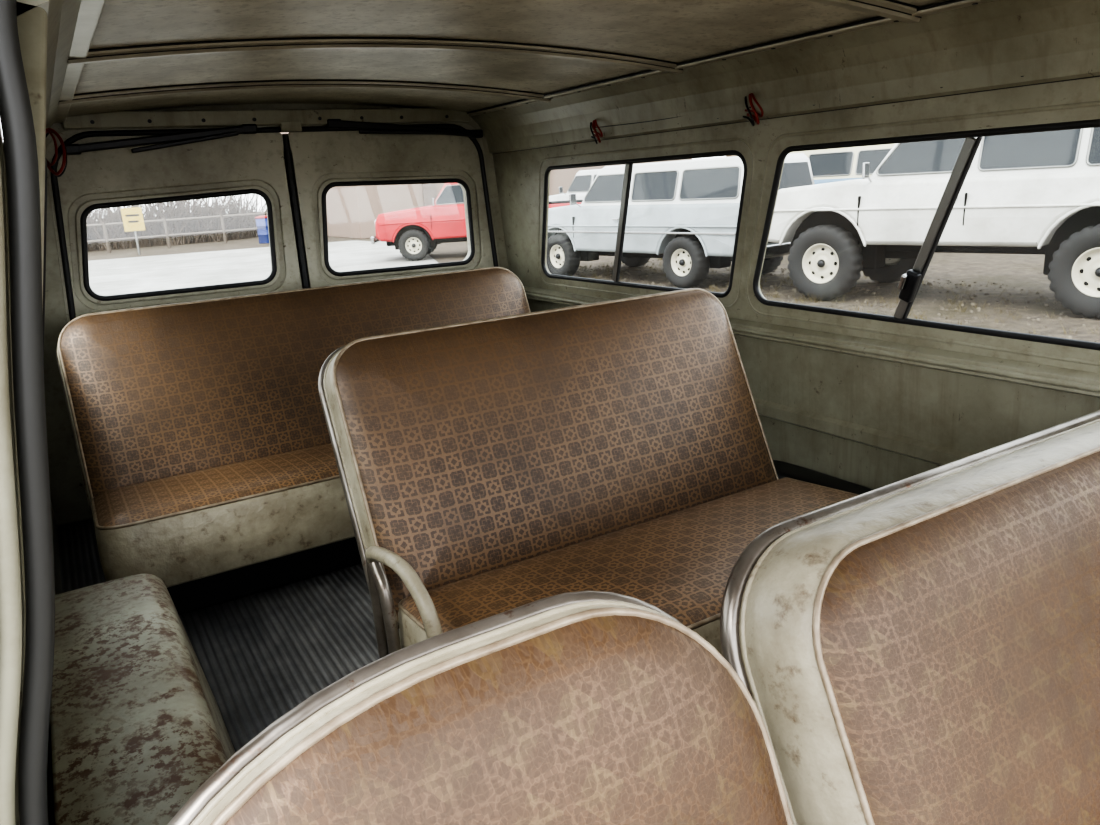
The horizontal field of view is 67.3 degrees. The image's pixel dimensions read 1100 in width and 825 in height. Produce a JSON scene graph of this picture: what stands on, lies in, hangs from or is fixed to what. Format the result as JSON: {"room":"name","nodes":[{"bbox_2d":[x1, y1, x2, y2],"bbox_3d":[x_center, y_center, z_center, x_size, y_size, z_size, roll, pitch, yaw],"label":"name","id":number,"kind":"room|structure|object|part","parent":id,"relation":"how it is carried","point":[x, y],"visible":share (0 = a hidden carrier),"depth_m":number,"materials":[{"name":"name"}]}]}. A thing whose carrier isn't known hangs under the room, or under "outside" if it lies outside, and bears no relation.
{"room":"vehicle interior","nodes":[
{"label":"vehicle interior","id":0,"kind":"room"},
{"bbox_2d":[0,124,24,824],"bbox_3d":[-0.390,0.243,0.542,0.410,1.266,0.072,-12,18,-29],"label":"pillar","id":1,"kind":"structure","parent":0,"point":[9,345],"depth_m":0.52,"materials":[{"name":"metal"}]},
{"bbox_2d":[0,161,21,824],"bbox_3d":[-0.296,0.229,0.569,0.212,1.269,0.014,-12,18,-29],"label":"pillar edge","id":2,"kind":"object","parent":1,"relation":"attached to","point":[10,578],"visible":1,"depth_m":0.51,"materials":[{"name":"paint"}]},
{"bbox_2d":[0,0,54,824],"bbox_3d":[-0.288,0.223,0.587,0.215,1.270,0.017,-12,18,-29],"label":"weatherstrip","id":3,"kind":"object","parent":1,"relation":"attached to","point":[16,118],"visible":1,"depth_m":0.51,"materials":[{"name":"rubber"}]},
{"bbox_2d":[3,2,61,824],"bbox_3d":[-0.973,0.064,1.617,0.170,1.121,2.430,-12,18,-29],"label":"door frame","id":4,"kind":"structure","parent":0,"point":[32,24],"depth_m":0.51,"materials":[{"name":"paint"}]},
{"bbox_3d":[-0.973,-0.227,1.546,0.022,0.533,2.430,1,11,-32],"label":"window panel","id":5,"kind":"part","parent":4,"relation":"part of","materials":[{"name":"paint"}]},
{"bbox_2d":[43,157,46,356],"bbox_3d":[-0.641,-0.089,1.026,0.096,0.402,0.875,-12,18,-29],"label":"seal","id":6,"kind":"object","parent":4,"relation":"attached to","point":[45,205],"visible":0.06,"depth_m":0.65,"materials":[{"name":"black rubber"}]},
{"bbox_2d":[16,0,80,127],"bbox_3d":[-0.909,-0.568,1.503,0.111,0.167,2.430,-12,18,-29],"label":"cove","id":7,"kind":"object","parent":4,"relation":"attached to","point":[62,15],"visible":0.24,"depth_m":1.18,"materials":[{"name":"paint"}]},
{"bbox_2d":[46,128,66,176],"bbox_3d":[-1.156,-0.605,1.923,0.117,0.111,0.048,12,22,43],"label":"wire loop","id":8,"kind":"object","parent":7,"relation":"attached to","point":[50,131],"visible":0.68,"depth_m":1.91,"materials":[{"name":"red metal"}]},
{"bbox_3d":[-1.005,0.323,1.659,0.059,0.603,2.430,-12,18,-29],"label":"panel","id":9,"kind":"part","parent":4,"relation":"part of","materials":[{"name":"paint"}]},
{"bbox_2d":[57,518,399,751],"bbox_3d":[-0.002,0.552,1.780,1.820,0.020,3.360,-12,18,-29],"label":"floor mat","id":10,"kind":"object","parent":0,"point":[260,655],"visible":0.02,"depth_m":1.96,"materials":[{"name":"rubber"}]},
{"bbox_2d":[50,573,234,824],"bbox_3d":[-0.546,0.543,1.190,0.234,0.370,1.005,-12,18,-29],"label":"housing","id":11,"kind":"object","parent":10,"relation":"on","point":[137,723],"visible":0.96,"depth_m":1.08,"materials":[{"name":"paint"}]},
{"bbox_2d":[56,267,530,614],"bbox_3d":[-0.577,0.000,2.514,1.514,0.714,0.776,-12,18,-29],"label":"seat","id":12,"kind":"object","parent":10,"relation":"on","point":[207,461],"visible":0.65,"depth_m":2.34,"materials":[{"name":"brown leather"}]},
{"bbox_3d":[-0.716,-0.116,2.713,1.514,0.589,0.012,-12,-7,-29],"label":"frame","id":13,"kind":"part","parent":12,"relation":"part of","materials":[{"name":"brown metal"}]},
{"bbox_2d":[91,443,354,587],"bbox_3d":[-0.486,0.179,2.423,1.508,0.197,0.448,-12,11,-29],"label":"cushion","id":14,"kind":"object","parent":12,"relation":"on","point":[182,522],"depth_m":2.05,"materials":[{"name":"beige plastic"}]},
{"bbox_3d":[-0.691,-0.128,2.665,1.500,0.575,0.106,-12,-7,-29],"label":"backrest","id":15,"kind":"part","parent":12,"relation":"part of","materials":[{"name":"brown leather"}]},
{"bbox_2d":[167,590,792,824],"bbox_3d":[0.056,0.540,0.555,0.552,0.656,0.498,-12,18,-29],"label":"passenger seat","id":16,"kind":"object","parent":10,"relation":"on","point":[587,707],"visible":1,"depth_m":0.63,"materials":[{"name":"brown leather"}]},
{"bbox_2d":[318,288,858,658],"bbox_3d":[0.161,0.184,1.667,1.060,0.722,0.778,-12,18,-29],"label":"seat","id":17,"kind":"object","parent":10,"relation":"on","point":[487,468],"visible":0.7,"depth_m":1.68,"materials":[{"name":"chromed leather"},{"name":"vinyl"},{"name":"cream vinyl"}]},
{"bbox_3d":[0.034,0.056,1.870,1.030,0.580,0.018,-12,-7,-29],"label":"frame","id":18,"kind":"part","parent":17,"relation":"part of","materials":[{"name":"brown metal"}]},
{"bbox_3d":[-0.247,0.358,1.401,0.042,0.272,0.318,-12,18,-29],"label":"arm rail","id":19,"kind":"part","parent":17,"relation":"part of","materials":[{"name":"beige plastic"}]},
{"bbox_2d":[398,477,858,654],"bbox_3d":[0.263,0.341,1.579,1.018,0.182,0.458,-12,13,-29],"label":"cushion","id":20,"kind":"object","parent":17,"relation":"on","point":[677,552],"depth_m":1.56,"materials":[{"name":"brown plastic"}]},
{"bbox_2d":[773,460,872,494],"bbox_3d":[0.793,0.330,1.949,0.160,0.218,1.045,-12,18,-29],"label":"housing","id":21,"kind":"object","parent":10,"relation":"on","point":[783,469],"visible":0.02,"depth_m":2.15,"materials":[{"name":"black metal"}]},
{"bbox_2d":[720,410,1099,824],"bbox_3d":[0.786,0.391,1.045,1.058,0.593,0.606,-12,18,-29],"label":"seat","id":22,"kind":"object","parent":10,"relation":"on","point":[923,648],"visible":0.98,"depth_m":0.93,"materials":[{"name":"brown leather"}]},
{"bbox_3d":[0.691,0.324,1.186,1.058,0.543,0.026,-12,-7,-29],"label":"frame","id":23,"kind":"part","parent":22,"relation":"part of","materials":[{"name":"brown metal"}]},
{"bbox_2d":[44,103,508,525],"bbox_3d":[-0.908,-0.438,2.997,1.810,1.335,0.040,-12,18,-29],"label":"door frame","id":24,"kind":"structure","parent":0,"point":[69,500],"depth_m":2.69,"materials":[{"name":"paint"}]},
{"bbox_2d":[65,124,257,154],"bbox_3d":[-1.225,-0.869,2.627,0.580,0.080,0.049,-12,18,-29],"label":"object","id":25,"kind":"structure","parent":24,"relation":"in","point":[176,139],"depth_m":2.61,"materials":[{"name":"black metal"}]},
{"bbox_2d":[45,126,309,322],"bbox_3d":[-1.229,-0.328,2.830,0.830,1.228,0.053,-12,18,-29],"label":"door","id":26,"kind":"structure","parent":24,"relation":"in","point":[241,161],"depth_m":2.70,"materials":[{"name":"paint"}]},
{"bbox_2d":[80,189,276,300],"bbox_3d":[-1.225,-0.562,2.749,0.617,0.326,0.017,-12,18,-29],"label":"seal","id":27,"kind":"object","parent":26,"relation":"attached to","point":[262,194],"visible":1,"depth_m":2.73,"materials":[{"name":"black rubber"}]},
{"bbox_2d":[282,134,308,288],"bbox_3d":[-0.878,-0.397,3.002,0.022,1.170,0.021,-12,18,-29],"label":"seal","id":28,"kind":"object","parent":26,"relation":"attached to","point":[286,143],"visible":0.42,"depth_m":2.90,"materials":[{"name":"black rubber"}]},
{"bbox_2d":[51,124,497,320],"bbox_3d":[-0.865,-0.399,3.004,1.622,1.213,0.018,-12,18,-29],"label":"seal","id":29,"kind":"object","parent":24,"relation":"in","point":[76,137],"depth_m":2.61,"materials":[{"name":"black rubber"}]},
{"bbox_2d":[284,122,499,288],"bbox_3d":[-0.543,-0.479,3.221,0.855,1.228,0.053,-12,18,-29],"label":"door","id":30,"kind":"structure","parent":24,"relation":"in","point":[320,159],"depth_m":3.04,"materials":[{"name":"paint"}]},
{"bbox_2d":[322,178,474,275],"bbox_3d":[-0.567,-0.706,3.124,0.608,0.343,0.017,-12,18,-29],"label":"seal","id":31,"kind":"object","parent":30,"relation":"attached to","point":[328,187],"visible":1,"depth_m":3.11,"materials":[{"name":"black rubber"}]},
{"bbox_2d":[326,119,482,137],"bbox_3d":[-0.518,-1.039,3.026,0.600,0.076,0.049,-12,18,-29],"label":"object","id":32,"kind":"structure","parent":24,"relation":"in","point":[371,128],"depth_m":2.99,"materials":[{"name":"black metal"}]},
{"bbox_2d":[67,0,946,116],"bbox_3d":[-0.044,-0.706,1.450,1.401,0.048,3.340,-12,18,-29],"label":"headliner","id":33,"kind":"object","parent":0,"point":[678,31],"visible":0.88,"depth_m":1.74,"materials":[{"name":"metal"}]},
{"bbox_2d":[55,0,104,122],"bbox_3d":[-0.870,-0.646,1.509,0.035,0.016,2.410,-12,18,-29],"label":"rail","id":34,"kind":"object","parent":33,"relation":"attached to","point":[90,11],"depth_m":1.35,"materials":[{"name":"grey metal"}]},
{"bbox_2d":[62,108,470,128],"bbox_3d":[-0.887,-1.006,2.813,1.360,0.050,0.020,-12,18,-29],"label":"header","id":35,"kind":"object","parent":33,"relation":"attached to","point":[160,118],"visible":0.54,"depth_m":2.74,"materials":[{"name":"paint"}]},
{"bbox_2d":[90,115,448,123],"bbox_3d":[-0.889,-0.995,2.800,1.192,0.011,0.004,-12,18,-29],"label":"screws","id":36,"kind":"object","parent":35,"relation":"attached to","point":[446,116],"visible":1,"depth_m":2.75,"materials":[{"name":"black metal"}]},
{"bbox_2d":[280,121,301,131],"bbox_3d":[-0.883,-0.976,2.817,0.070,0.035,0.014,-12,18,-29],"label":"latch plate","id":37,"kind":"object","parent":35,"relation":"attached to","point":[286,126],"visible":1,"depth_m":2.81,"materials":[{"name":"paint"}]},
{"bbox_2d":[59,79,550,104],"bbox_3d":[-0.603,-0.912,2.351,1.400,0.059,0.066,-12,18,-29],"label":"bow","id":38,"kind":"object","parent":33,"relation":"attached to","point":[276,85],"depth_m":2.27,"materials":[{"name":"metal"}]},
{"bbox_3d":[-0.603,-0.915,2.350,1.400,0.053,0.066,-12,18,-29],"label":"bow edge","id":39,"kind":"part","parent":38,"relation":"part of","materials":[{"name":"grey metal"}]},
{"bbox_2d":[68,37,682,73],"bbox_3d":[-0.261,-0.779,1.802,1.400,0.059,0.066,-12,18,-29],"label":"bow","id":40,"kind":"object","parent":33,"relation":"attached to","point":[308,41],"depth_m":1.70,"materials":[{"name":"metal"}]},
{"bbox_3d":[-0.261,-0.782,1.801,1.400,0.053,0.066,-12,18,-29],"label":"bow edge","id":41,"kind":"part","parent":40,"relation":"part of","materials":[{"name":"grey metal"}]},
{"bbox_2d":[467,0,962,113],"bbox_3d":[0.549,-0.805,1.783,0.046,0.016,3.320,-12,18,-29],"label":"railing","id":42,"kind":"object","parent":33,"relation":"attached to","point":[948,1],"visible":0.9,"depth_m":1.89,"materials":[{"name":"black metal"}]},
{"bbox_2d":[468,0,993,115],"bbox_3d":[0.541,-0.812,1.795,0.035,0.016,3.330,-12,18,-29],"label":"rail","id":43,"kind":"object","parent":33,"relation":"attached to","point":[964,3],"depth_m":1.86,"materials":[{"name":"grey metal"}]},
{"bbox_2d":[807,0,921,23],"bbox_3d":[0.096,-0.640,1.228,1.400,0.059,0.066,-12,18,-29],"label":"bow","id":44,"kind":"object","parent":33,"relation":"attached to","point":[852,5],"depth_m":1.50,"materials":[{"name":"metal"}]},
{"bbox_3d":[0.096,-0.643,1.228,1.400,0.053,0.066,-12,18,-29],"label":"bow edge","id":45,"kind":"part","parent":44,"relation":"part of","materials":[{"name":"grey metal"}]},
{"bbox_2d":[493,77,1099,489],"bbox_3d":[0.699,-0.160,2.051,0.084,1.121,3.350,-12,18,-29],"label":"wall","id":46,"kind":"structure","parent":0,"point":[870,421],"depth_m":2.01,"materials":[{"name":"metal"}]},
{"bbox_2d":[541,150,746,297],"bbox_3d":[0.242,-0.601,2.650,0.046,0.406,1.124,-12,18,-29],"label":"seal","id":47,"kind":"object","parent":46,"relation":"attached to","point":[730,152],"visible":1,"depth_m":2.57,"materials":[{"name":"black rubber"}]},
{"bbox_2d":[538,138,754,308],"bbox_3d":[0.241,-0.600,2.649,0.046,0.465,1.180,-12,18,-29],"label":"rim","id":48,"kind":"object","parent":46,"relation":"attached to","point":[728,139],"visible":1,"depth_m":2.39,"materials":[{"name":"paint"}]},
{"bbox_2d":[471,0,1099,153],"bbox_3d":[0.589,-0.753,1.839,0.111,0.167,3.350,-12,18,-29],"label":"interior side panel","id":49,"kind":"object","parent":46,"relation":"attached to","point":[989,45],"visible":0.71,"depth_m":1.77,"materials":[{"name":"paint"}]},
{"bbox_2d":[590,120,602,143],"bbox_3d":[0.142,-0.882,2.598,0.035,0.075,0.077,-8,16,-16],"label":"wire loop","id":50,"kind":"object","parent":49,"relation":"attached to","point":[594,124],"visible":1,"depth_m":2.58,"materials":[{"name":"red metal"}]},
{"bbox_2d":[596,116,680,127],"bbox_3d":[0.322,-0.832,2.333,0.006,0.011,0.680,-12,18,-29],"label":"wire","id":51,"kind":"object","parent":49,"relation":"attached to","point":[679,116],"visible":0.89,"depth_m":2.43,"materials":[{"name":"black metal"}]},
{"bbox_2d":[743,93,762,125],"bbox_3d":[0.494,-0.744,2.031,0.037,0.078,0.081,-8,16,-16],"label":"wire loop","id":52,"kind":"object","parent":49,"relation":"attached to","point":[755,118],"visible":1,"depth_m":2.01,"materials":[{"name":"red metal"}]},
{"bbox_2d":[503,3,1022,128],"bbox_3d":[0.596,-0.747,1.808,0.092,0.132,3.100,-12,18,-29],"label":"screws","id":53,"kind":"object","parent":49,"relation":"attached to","point":[973,3],"visible":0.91,"depth_m":1.85,"materials":[{"name":"black metal"}]},
{"bbox_2d":[495,76,1099,153],"bbox_3d":[0.633,-0.688,1.876,0.007,0.007,3.320,-12,18,-29],"label":"cove seam","id":54,"kind":"object","parent":49,"relation":"attached to","point":[1092,76],"visible":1,"depth_m":1.80,"materials":[{"name":"grey metal"}]},
{"bbox_3d":[0.725,0.087,2.127,0.059,0.603,3.350,-12,18,-29],"label":"panel","id":55,"kind":"part","parent":46,"relation":"part of","materials":[{"name":"paint"}]},
{"bbox_2d":[525,292,1099,392],"bbox_3d":[0.688,-0.168,2.036,0.014,0.013,3.320,-12,18,-29],"label":"trim","id":56,"kind":"structure","parent":46,"relation":"attached to","point":[1009,374],"depth_m":1.83,"materials":[{"name":"paint"}]},
{"bbox_2d":[746,101,1099,365],"bbox_3d":[0.809,-0.375,1.740,0.047,0.468,1.130,-12,18,-29],"label":"rim","id":57,"kind":"object","parent":46,"relation":"attached to","point":[1092,103],"visible":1,"depth_m":1.75,"materials":[{"name":"paint"}]},
{"bbox_2d":[753,119,1099,350],"bbox_3d":[0.810,-0.375,1.740,0.046,0.409,1.075,-12,18,-29],"label":"seal","id":58,"kind":"object","parent":46,"relation":"attached to","point":[1095,123],"visible":1,"depth_m":1.77,"materials":[{"name":"black rubber"}]},
{"label":"glass","id":59,"kind":"object","parent":46,"relation":"attached to","visible":0},
{"bbox_2d":[612,163,629,281],"bbox_3d":[0.232,-0.607,2.668,0.016,0.382,0.165,-9,16,-17],"label":"divider","id":60,"kind":"object","parent":59,"relation":"attached to","point":[626,171],"visible":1,"depth_m":2.66,"materials":[{"name":"metal"}]},
{"bbox_2d":[616,163,632,280],"bbox_3d":[0.238,-0.604,2.655,0.012,0.376,0.148,-9,16,-17],"label":"divider","id":61,"kind":"object","parent":60,"relation":"attached to","point":[631,164],"visible":1,"depth_m":2.64,"materials":[{"name":"black metal"}]},
{"label":"glass","id":62,"kind":"object","parent":46,"relation":"attached to","visible":0},
{"bbox_2d":[894,137,976,318],"bbox_3d":[0.809,-0.376,1.744,0.015,0.388,0.190,-9,17,-19],"label":"divider","id":63,"kind":"object","parent":62,"relation":"attached to","point":[969,142],"visible":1,"depth_m":1.71,"materials":[{"name":"metal"}]},
{"bbox_2d":[899,269,921,302],"bbox_3d":[0.788,-0.277,1.807,0.024,0.073,0.050,-8,16,-17],"label":"latch","id":64,"kind":"object","parent":63,"relation":"attached to","point":[907,295],"visible":0.98,"depth_m":1.80,"materials":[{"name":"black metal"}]},
{"bbox_2d":[898,274,909,289],"bbox_3d":[0.771,-0.285,1.800,0.022,0.036,0.021,-12,18,-29],"label":"handle","id":65,"kind":"object","parent":64,"relation":"attached to","point":[904,278],"depth_m":1.79,"materials":[{"name":"silver metal"}]},
{"bbox_2d":[902,137,981,318],"bbox_3d":[0.816,-0.373,1.731,0.012,0.381,0.175,-9,17,-19],"label":"divider","id":66,"kind":"object","parent":63,"relation":"attached to","point":[978,140],"visible":1,"depth_m":1.70,"materials":[{"name":"black rubber"}]},
{"label":"outside","id":67,"kind":"structure","parent":0,"visible":0},
{"bbox_2d":[88,241,437,295],"bbox_3d":[-10.647,-2.064,15.419,21.600,0.001,28.500,-12,18,-29],"label":"driveway","id":68,"kind":"structure","parent":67,"point":[107,277],"depth_m":19.93,"materials":[{"name":"concrete"}]},
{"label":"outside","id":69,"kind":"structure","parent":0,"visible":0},
{"bbox_2d":[88,212,1099,342],"bbox_3d":[-9.508,-7.430,34.377,140.000,0.001,150.000,-12,18,-29],"label":"ground","id":70,"kind":"structure","parent":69,"point":[1025,271],"depth_m":10.58,"materials":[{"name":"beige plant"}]},
{"bbox_2d":[120,207,144,254],"bbox_3d":[-13.698,-5.980,27.278,0.620,1.525,0.121,-12,18,-29],"label":"sign","id":71,"kind":"object","parent":70,"relation":"on","point":[133,220],"visible":1,"depth_m":27.15,"materials":[{"name":"metal"}]},
{"bbox_3d":[-13.702,-6.345,27.143,0.620,0.750,0.030,-12,18,-29],"label":"sign plate","id":72,"kind":"part","parent":71,"relation":"part of","materials":[{"name":"yellow metal"}]},
{"bbox_3d":[-13.709,-5.973,27.300,0.080,1.500,0.076,-12,18,-29],"label":"post","id":73,"kind":"part","parent":71,"relation":"part of","materials":[{"name":"metal"}]},
{"bbox_2d":[86,194,266,250],"bbox_3d":[-25.163,-5.969,27.341,31.938,2.859,5.428,-12,18,-29],"label":"shrubs","id":74,"kind":"object","parent":70,"relation":"on","point":[183,210],"visible":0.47,"depth_m":32.59,"materials":[{"name":"plant"}]},
{"bbox_2d":[86,212,266,252],"bbox_3d":[-22.488,-4.787,25.725,28.560,1.100,0.114,-12,18,-29],"label":"fence","id":75,"kind":"object","parent":70,"relation":"on","point":[167,235],"visible":0.45,"depth_m":30.52,"materials":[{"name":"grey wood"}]},
{"bbox_2d":[255,215,268,243],"bbox_3d":[-10.283,-6.628,29.878,0.620,0.970,0.620,-12,18,-29],"label":"drum","id":76,"kind":"object","parent":70,"relation":"on","point":[261,221],"visible":0.72,"depth_m":29.62,"materials":[{"name":"blue paint"}]},
{"bbox_3d":[-10.309,-7.051,29.760,0.620,0.090,0.620,-12,18,-29],"label":"drum lid","id":77,"kind":"part","parent":76,"relation":"part of","materials":[{"name":"red paint"}]},
{"bbox_2d":[422,183,436,205],"bbox_3d":[-4.390,-9.027,29.302,0.500,5.200,0.200,-12,18,-29],"label":"pilaster","id":78,"kind":"object","parent":70,"relation":"on","point":[429,191],"visible":0.02,"depth_m":29.53,"materials":[{"name":"paint"}]},
{"bbox_2d":[371,183,582,260],"bbox_3d":[-1.530,-4.553,19.158,4.990,1.719,2.100,-4,16,0],"label":"pickup truck","id":79,"kind":"object","parent":70,"relation":"on","point":[416,232],"visible":0.48,"depth_m":18.30,"materials":[{"name":"paint"}]},
{"bbox_3d":[-2.034,-4.838,18.302,1.032,0.413,0.121,-4,16,0],"label":"window trim","id":80,"kind":"part","parent":79,"relation":"part of","materials":[{"name":"metal"}]},
{"bbox_2d":[280,132,691,238],"bbox_3d":[-2.652,-10.845,35.418,15.000,5.200,9.000,-12,18,-29],"label":"wall","id":81,"kind":"structure","parent":70,"relation":"on","point":[352,211],"depth_m":29.27,"materials":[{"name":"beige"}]},
{"bbox_2d":[549,169,600,200],"bbox_3d":[1.666,-5.370,21.288,2.100,1.769,4.902,-13,18,-31],"label":"station wagon","id":82,"kind":"object","parent":70,"relation":"on","point":[583,180],"visible":0.04,"depth_m":21.13,"materials":[{"name":"paint"}]},
{"bbox_2d":[559,187,565,194],"bbox_3d":[0.325,-5.766,21.499,0.234,0.214,0.053,-12,18,-29],"label":"mirror","id":83,"kind":"object","parent":82,"relation":"attached to","point":[560,188],"depth_m":21.45,"materials":[{"name":"silver metal"}]},
{"bbox_3d":[0.762,-5.854,21.138,0.120,0.413,0.986,-13,18,-31],"label":"window trim","id":84,"kind":"part","parent":82,"relation":"part of","materials":[{"name":"metal"}]},
{"bbox_2d":[547,153,814,287],"bbox_3d":[1.733,-2.973,12.802,2.100,1.719,4.823,-15,19,-36],"label":"station wagon","id":85,"kind":"object","parent":70,"relation":"on","point":[683,213],"visible":0.73,"depth_m":11.60,"materials":[{"name":"paint"}]},
{"bbox_2d":[569,194,580,206],"bbox_3d":[0.395,-3.303,12.870,0.231,0.214,0.072,-12,18,-29],"label":"mirror","id":86,"kind":"object","parent":85,"relation":"attached to","point":[572,197],"depth_m":12.81,"materials":[{"name":"silver metal"}]},
{"bbox_3d":[0.860,-3.404,12.550,0.120,0.413,0.986,-15,19,-36],"label":"window trim","id":87,"kind":"part","parent":85,"relation":"part of","materials":[{"name":"metal"}]},
{"bbox_3d":[1.013,-2.678,12.280,0.018,0.030,4.393,-15,19,-36],"label":"moulding","id":88,"kind":"part","parent":85,"relation":"part of","materials":[{"name":"silver metal"}]},
{"bbox_3d":[1.485,-3.229,11.787,0.120,0.413,0.882,-15,19,-36],"label":"window trim","id":89,"kind":"part","parent":85,"relation":"part of","materials":[{"name":"metal"}]},
{"bbox_3d":[2.126,-3.049,11.002,0.121,0.413,1.039,-15,19,-36],"label":"window trim","id":90,"kind":"part","parent":85,"relation":"part of","materials":[{"name":"metal"}]},
{"bbox_3d":[3.085,-3.098,10.967,1.385,0.410,0.047,-15,19,-36],"label":"glass","id":91,"kind":"part","parent":85,"relation":"part of","materials":[{"name":"grey glass"}]},
{"bbox_2d":[576,259,1099,341],"bbox_3d":[1.974,-1.223,9.645,6.848,0.034,11.539,-12,18,-29],"label":"gravel stones","id":92,"kind":"object","parent":70,"relation":"on","point":[973,296],"visible":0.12,"depth_m":9.65},
{"bbox_2d":[789,144,894,183],"bbox_3d":[5.240,-4.109,15.817,2.100,1.868,4.964,-17,21,-41],"label":"station wagon","id":93,"kind":"object","parent":70,"relation":"on","point":[836,164],"visible":0.03,"depth_m":14.62,"materials":[{"name":"paint"}]},
{"bbox_3d":[5.014,-4.449,14.817,0.120,0.413,0.882,-17,21,-41],"label":"window trim","id":94,"kind":"part","parent":93,"relation":"part of","materials":[{"name":"metal"}]},
{"bbox_3d":[5.767,-4.277,14.035,0.121,0.413,1.180,-17,21,-41],"label":"window trim","id":95,"kind":"part","parent":93,"relation":"part of","materials":[{"name":"metal"}]},
{"bbox_2d":[768,127,1099,318],"bbox_3d":[4.841,-2.210,9.025,2.100,1.918,4.915,-17,21,-41],"label":"station wagon","id":96,"kind":"object","parent":70,"relation":"on","point":[1035,192],"visible":0.9,"depth_m":8.51,"materials":[{"name":"paint"}]},
{"bbox_2d":[862,162,869,178],"bbox_3d":[3.420,-2.619,8.941,0.120,0.170,0.030,-17,21,-41],"label":"mirror","id":97,"kind":"object","parent":96,"relation":"on","point":[866,166],"depth_m":8.92,"materials":[{"name":"silver metal"}]},
{"bbox_3d":[3.945,-2.726,8.710,0.120,0.413,0.986,-17,21,-41],"label":"window trim","id":98,"kind":"part","parent":96,"relation":"part of","materials":[{"name":"metal"}]},
{"bbox_3d":[4.634,-2.569,8.000,0.120,0.413,0.882,-17,21,-41],"label":"window trim","id":99,"kind":"part","parent":96,"relation":"part of","materials":[{"name":"metal"}]},
{"bbox_3d":[5.373,-2.402,7.238,0.121,0.413,1.131,-17,21,-41],"label":"window trim","id":100,"kind":"part","parent":96,"relation":"part of","materials":[{"name":"metal"}]}
]}

